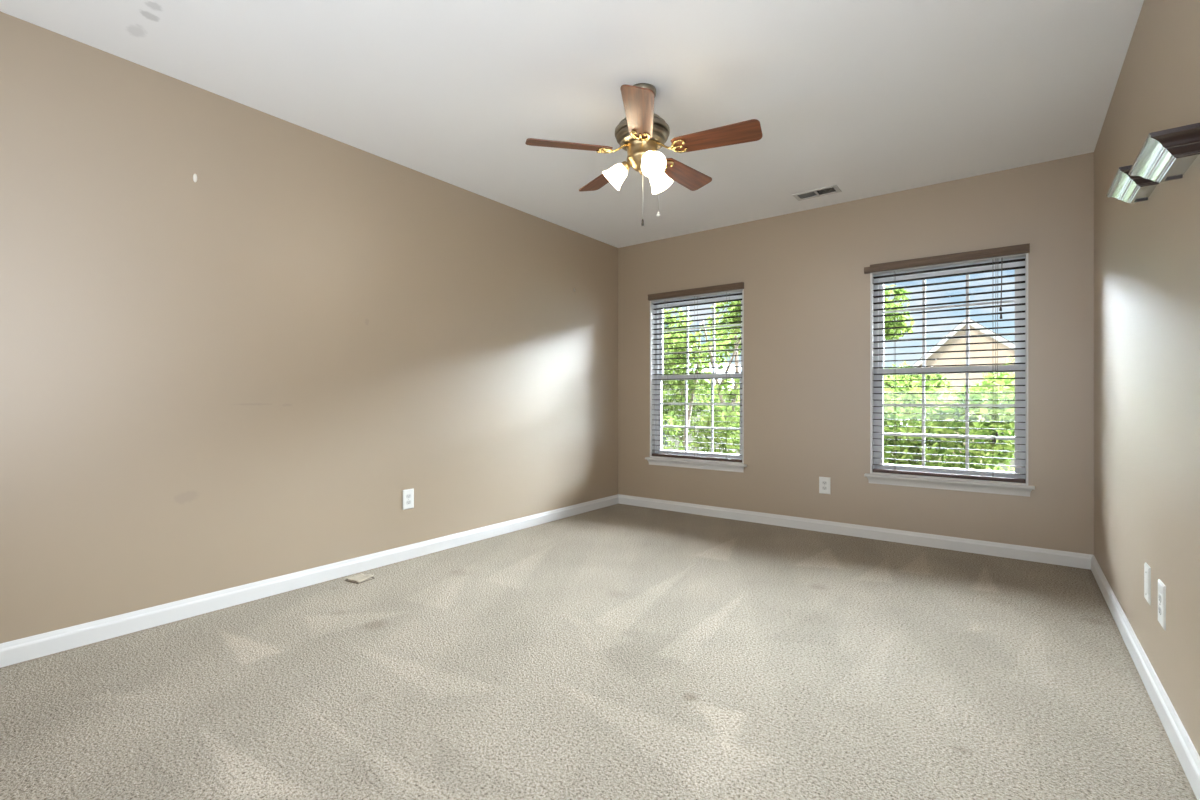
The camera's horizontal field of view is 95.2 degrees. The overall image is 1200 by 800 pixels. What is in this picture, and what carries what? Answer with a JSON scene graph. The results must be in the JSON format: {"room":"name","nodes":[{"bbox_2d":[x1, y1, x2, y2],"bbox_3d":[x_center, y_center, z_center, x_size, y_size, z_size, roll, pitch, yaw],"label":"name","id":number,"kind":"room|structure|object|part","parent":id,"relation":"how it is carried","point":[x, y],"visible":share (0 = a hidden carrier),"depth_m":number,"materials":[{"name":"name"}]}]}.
{"room":"empty bedroom","nodes":[
{"label":"empty bedroom","id":0,"kind":"room"},
{"bbox_2d":[0,11,617,643],"bbox_3d":[-1.338,-0.224,3.349,0.140,2.640,5.126,0,0,37],"label":"wall","id":1,"kind":"structure","parent":0,"point":[242,373],"depth_m":2.69,"materials":[{"name":"beige paint"}]},
{"bbox_2d":[0,494,618,667],"bbox_3d":[-1.276,0.954,3.303,0.014,0.085,4.846,0,0,37],"label":"baseboard","id":2,"kind":"structure","parent":1,"relation":"attached to","point":[40,645],"depth_m":2.68,"materials":[{"name":"white paint"}]},
{"bbox_2d":[403,488,413,509],"bbox_3d":[-1.194,0.624,3.417,0.008,0.122,0.076,0,0,37],"label":"power outlet","id":3,"kind":"object","parent":1,"relation":"attached to","point":[408,495],"visible":1,"depth_m":3.42,"materials":[{"name":"white plastic"}]},
{"bbox_2d":[0,0,1143,247],"bbox_3d":[0.075,-1.494,2.287,3.394,0.100,4.846,0,0,37],"label":"ceiling","id":4,"kind":"structure","parent":0,"point":[864,98],"depth_m":2.46,"materials":[{"name":"paint"}]},
{"bbox_2d":[525,83,762,225],"bbox_3d":[0.223,-1.121,2.584,1.050,0.644,1.030,0,0,37],"label":"ceiling fan","id":5,"kind":"object","parent":4,"relation":"hanging from","point":[642,132],"visible":1,"depth_m":2.48,"materials":[{"name":"brown wood"}]},
{"bbox_3d":[-0.141,-1.156,2.499,0.391,0.037,0.129,0,0,-12],"label":"blade","id":6,"kind":"part","parent":5,"relation":"part of","materials":[{"name":"brown wood"}]},
{"bbox_3d":[0.027,-1.156,2.869,0.129,0.037,0.391,0,0,-30],"label":"blade","id":7,"kind":"part","parent":5,"relation":"part of","materials":[{"name":"brown wood"}]},
{"bbox_3d":[0.065,-1.052,2.597,0.121,0.121,0.111,0,0,37],"label":"lamp shade","id":8,"kind":"part","parent":5,"relation":"part of","materials":[{"name":"white glass"}]},
{"bbox_3d":[0.125,-1.098,2.584,0.070,0.050,0.052,0,0,37],"label":"lamp arm","id":9,"kind":"part","parent":5,"relation":"part of","materials":[{"name":"gold metal"}]},
{"bbox_3d":[0.159,-1.156,2.226,0.129,0.037,0.391,0,0,6],"label":"blade","id":10,"kind":"part","parent":5,"relation":"part of","materials":[{"name":"brown wood"}]},
{"bbox_3d":[0.197,-0.973,2.530,0.004,0.284,0.003,0,0,37],"label":"pull chain","id":11,"kind":"part","parent":5,"relation":"part of","materials":[{"name":"silver metal"}]},
{"bbox_3d":[0.226,-1.070,2.457,0.060,0.062,0.057,0,0,37],"label":"bulb","id":12,"kind":"part","parent":5,"relation":"part of","materials":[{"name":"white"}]},
{"bbox_3d":[0.231,-1.052,2.435,0.119,0.121,0.116,0,0,37],"label":"lamp shade","id":13,"kind":"part","parent":5,"relation":"part of","materials":[{"name":"white glass"}]},
{"bbox_3d":[0.276,-1.010,2.585,0.004,0.252,0.003,0,0,37],"label":"pull chain","id":14,"kind":"part","parent":5,"relation":"part of","materials":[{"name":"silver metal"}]},
{"bbox_3d":[0.292,-1.052,2.660,0.115,0.121,0.121,0,0,37],"label":"lamp shade","id":15,"kind":"part","parent":5,"relation":"part of","materials":[{"name":"white glass"}]},
{"bbox_3d":[0.430,-1.156,2.824,0.129,0.037,0.391,0,0,42],"label":"blade","id":16,"kind":"part","parent":5,"relation":"part of","materials":[{"name":"brown wood"}]},
{"bbox_3d":[0.512,-1.156,2.427,0.391,0.037,0.129,0,0,24],"label":"blade","id":17,"kind":"part","parent":5,"relation":"part of","materials":[{"name":"brown wood"}]},
{"bbox_2d":[793,185,841,200],"bbox_3d":[1.517,-1.486,3.837,0.295,0.096,0.142,0,0,37],"label":"ceiling vent","id":18,"kind":"object","parent":4,"relation":"in","point":[814,193],"visible":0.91,"depth_m":3.84,"materials":[{"name":"white metal"}]},
{"bbox_2d":[0,504,1196,799],"bbox_3d":[0.075,0.996,2.287,3.434,0.001,4.886,0,0,37],"label":"floor","id":19,"kind":"structure","parent":0,"point":[617,651],"depth_m":1.91,"materials":[{"name":"beige carpet"}]},
{"bbox_2d":[345,573,373,583],"bbox_3d":[-1.324,0.987,3.025,0.110,0.018,0.110,0,0,29],"label":"floor vent","id":20,"kind":"object","parent":19,"relation":"on","point":[359,578],"visible":1,"depth_m":3.01,"materials":[{"name":"beige metal"}]},
{"bbox_2d":[618,152,1093,554],"bbox_3d":[1.573,-0.224,4.280,3.394,2.640,0.140,0,0,37],"label":"wall","id":21,"kind":"structure","parent":0,"point":[807,287],"depth_m":3.99,"materials":[{"name":"beige paint"}]},
{"bbox_2d":[645,289,746,472],"bbox_3d":[0.846,-0.153,4.796,0.951,1.506,0.188,0,0,37],"label":"window","id":22,"kind":"structure","parent":21,"relation":"in","point":[656,426],"depth_m":4.88,"materials":[{"name":"white paint"}]},
{"bbox_2d":[648,282,743,462],"bbox_3d":[0.826,-0.209,4.768,0.905,1.486,0.097,0,0,37],"label":"window blind","id":23,"kind":"object","parent":22,"relation":"attached to","point":[740,285],"visible":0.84,"depth_m":4.76,"materials":[{"name":"white plastic"}]},
{"bbox_3d":[0.839,0.517,4.787,0.871,0.034,0.052,0,0,37],"label":"rail","id":24,"kind":"part","parent":23,"relation":"part of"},
{"bbox_3d":[0.825,0.543,4.769,0.951,0.018,0.118,0,0,37],"label":"sill","id":25,"kind":"part","parent":22,"relation":"part of","materials":[{"name":"white paint"}]},
{"bbox_3d":[0.872,0.140,4.831,0.825,0.715,0.026,0,0,37],"label":"sash","id":26,"kind":"part","parent":22,"relation":"part of","materials":[{"name":"white plastic"}]},
{"bbox_3d":[0.888,-0.523,4.853,0.825,0.691,0.026,0,0,37],"label":"sash","id":27,"kind":"part","parent":22,"relation":"part of","materials":[{"name":"white plastic"}]},
{"bbox_2d":[819,477,829,493],"bbox_3d":[1.683,0.647,4.105,0.080,0.124,0.008,0,0,37],"label":"power outlet","id":28,"kind":"object","parent":21,"relation":"attached to","point":[824,482],"visible":1,"depth_m":4.10,"materials":[{"name":"white plastic"}]},
{"bbox_2d":[618,494,1092,569],"bbox_3d":[1.527,0.954,4.218,3.394,0.085,0.014,0,0,37],"label":"baseboard","id":29,"kind":"structure","parent":21,"relation":"attached to","point":[1049,556],"depth_m":3.86,"materials":[{"name":"white paint"}]},
{"bbox_2d":[864,253,1034,496],"bbox_3d":[2.317,-0.153,3.690,0.951,1.506,0.188,0,0,37],"label":"window","id":30,"kind":"structure","parent":21,"relation":"in","point":[983,486],"depth_m":3.67,"materials":[{"name":"white paint"}]},
{"bbox_2d":[864,243,1029,482],"bbox_3d":[2.285,-0.209,3.672,0.933,1.486,0.097,0,0,37],"label":"window blind","id":31,"kind":"object","parent":30,"relation":"attached to","point":[1023,248],"visible":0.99,"depth_m":3.64,"materials":[{"name":"white plastic"}]},
{"bbox_3d":[2.075,-0.197,3.857,0.002,1.403,0.053,0,0,37],"label":"ladder cord","id":32,"kind":"part","parent":31,"relation":"part of","materials":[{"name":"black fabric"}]},
{"bbox_3d":[2.310,0.517,3.680,0.863,0.034,0.052,0,0,37],"label":"rail","id":33,"kind":"part","parent":31,"relation":"part of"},
{"bbox_3d":[2.514,-0.324,3.485,0.011,1.140,0.003,0,0,-8],"label":"lift cord","id":34,"kind":"part","parent":31,"relation":"part of","materials":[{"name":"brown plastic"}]},
{"bbox_3d":[2.522,-0.344,3.479,0.011,1.100,0.003,0,0,-8],"label":"lift cord","id":35,"kind":"part","parent":31,"relation":"part of","materials":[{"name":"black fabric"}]},
{"bbox_3d":[2.538,-0.741,3.467,0.011,0.305,0.003,0,0,-8],"label":"tilt cord","id":36,"kind":"part","parent":31,"relation":"part of","materials":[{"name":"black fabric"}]},
{"bbox_3d":[2.296,0.543,3.662,0.951,0.018,0.118,0,0,37],"label":"sill","id":37,"kind":"part","parent":30,"relation":"part of","materials":[{"name":"white paint"}]},
{"bbox_3d":[2.343,0.140,3.724,0.817,0.715,0.026,0,0,37],"label":"sash","id":38,"kind":"part","parent":30,"relation":"part of","materials":[{"name":"white plastic"}]},
{"bbox_3d":[2.360,-0.523,3.747,0.817,0.691,0.026,0,0,37],"label":"sash","id":39,"kind":"part","parent":30,"relation":"part of","materials":[{"name":"white plastic"}]},
{"bbox_2d":[1094,0,1199,755],"bbox_3d":[1.487,-0.224,1.225,0.140,2.640,5.126,0,0,37],"label":"wall","id":40,"kind":"structure","parent":0,"point":[1147,253],"depth_m":1.84,"materials":[{"name":"beige paint"}]},
{"bbox_2d":[1106,165,1158,202],"bbox_3d":[1.835,-0.730,1.890,0.102,0.060,0.305,0,0,37],"label":"shelf","id":41,"kind":"object","parent":40,"relation":"attached to","point":[1124,187],"visible":0.8,"depth_m":1.86,"materials":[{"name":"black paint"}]},
{"bbox_3d":[1.861,-0.708,1.870,0.036,0.006,0.173,0,0,37],"label":"panel","id":42,"kind":"part","parent":41,"relation":"part of","materials":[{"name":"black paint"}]},
{"bbox_2d":[1091,555,1199,799],"bbox_3d":[1.425,0.954,1.272,0.014,0.085,4.846,0,0,37],"label":"baseboard","id":43,"kind":"structure","parent":40,"relation":"attached to","point":[1189,758],"depth_m":1.76,"materials":[{"name":"white paint"}]},
{"bbox_2d":[1144,562,1150,604],"bbox_3d":[1.919,0.646,1.923,0.008,0.128,0.082,0,0,37],"label":"cable plate","id":44,"kind":"object","parent":40,"relation":"attached to","point":[1147,570],"visible":1,"depth_m":1.91,"materials":[{"name":"white plastic"}]},
{"bbox_2d":[1158,579,1165,630],"bbox_3d":[1.782,0.651,1.741,0.008,0.138,0.086,0,0,37],"label":"power outlet","id":45,"kind":"object","parent":40,"relation":"attached to","point":[1161,587],"visible":1,"depth_m":1.73,"materials":[{"name":"white plastic"}]},
{"bbox_2d":[1128,123,1199,181],"bbox_3d":[1.539,-0.650,1.496,0.102,0.060,0.312,0,0,37],"label":"shelf","id":46,"kind":"object","parent":40,"relation":"attached to","point":[1165,155],"visible":1,"depth_m":1.43,"materials":[{"name":"black paint"}]},
{"bbox_3d":[1.565,-0.628,1.476,0.036,0.006,0.180,0,0,37],"label":"panel","id":47,"kind":"part","parent":46,"relation":"part of","materials":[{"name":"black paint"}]},
{"label":"outside","id":48,"kind":"structure","parent":0,"visible":0},
{"label":"ground","id":49,"kind":"structure","parent":48,"visible":0},
{"bbox_2d":[662,300,740,453],"bbox_3d":[1.790,0.840,10.569,3.574,6.117,2.542,0,0,37],"label":"tree","id":50,"kind":"object","parent":49,"relation":"on","point":[729,420],"visible":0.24,"depth_m":10.31,"materials":[{"name":"green plant"}]},
{"bbox_2d":[662,307,740,450],"bbox_3d":[2.910,0.380,18.487,6.273,7.039,3.628,0,0,37],"label":"tree","id":51,"kind":"object","parent":49,"relation":"on","point":[666,408],"visible":0.14,"depth_m":17.51,"materials":[{"name":"green plant"}]},
{"bbox_2d":[662,360,740,453],"bbox_3d":[6.003,0.846,31.695,10.400,6.100,10.720,0,0,37],"label":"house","id":52,"kind":"structure","parent":49,"relation":"on","point":[731,369],"depth_m":27.17,"materials":[{"name":"beige"}]},
{"bbox_3d":[3.025,1.646,27.734,1.040,1.340,0.030,0,0,37],"label":"pane","id":53,"kind":"part","parent":52,"relation":"part of","materials":[{"name":"grey"}]},
{"bbox_2d":[883,285,946,417],"bbox_3d":[6.448,0.613,12.023,2.263,6.566,1.719,0,0,37],"label":"slender tree","id":54,"kind":"object","parent":49,"relation":"on","point":[887,292],"visible":0.16,"depth_m":11.71,"materials":[{"name":"green plant"}]},
{"bbox_2d":[883,355,1014,471],"bbox_3d":[4.496,1.661,7.403,2.803,4.470,2.196,0,0,37],"label":"bushes","id":55,"kind":"object","parent":49,"relation":"on","point":[908,441],"visible":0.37,"depth_m":6.96,"materials":[{"name":"green plant"}]},
{"bbox_2d":[912,318,1014,469],"bbox_3d":[23.886,-0.279,34.513,6.000,8.350,12.720,0,0,37],"label":"house","id":56,"kind":"structure","parent":49,"relation":"on","point":[972,325],"depth_m":29.86,"materials":[{"name":"beige"}]},
{"bbox_2d":[979,419,1014,471],"bbox_3d":[19.552,1.746,22.758,6.000,4.300,6.720,0,0,37],"label":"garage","id":57,"kind":"structure","parent":49,"relation":"on","point":[1012,462],"depth_m":21.62,"materials":[{"name":"beige"}]}
]}

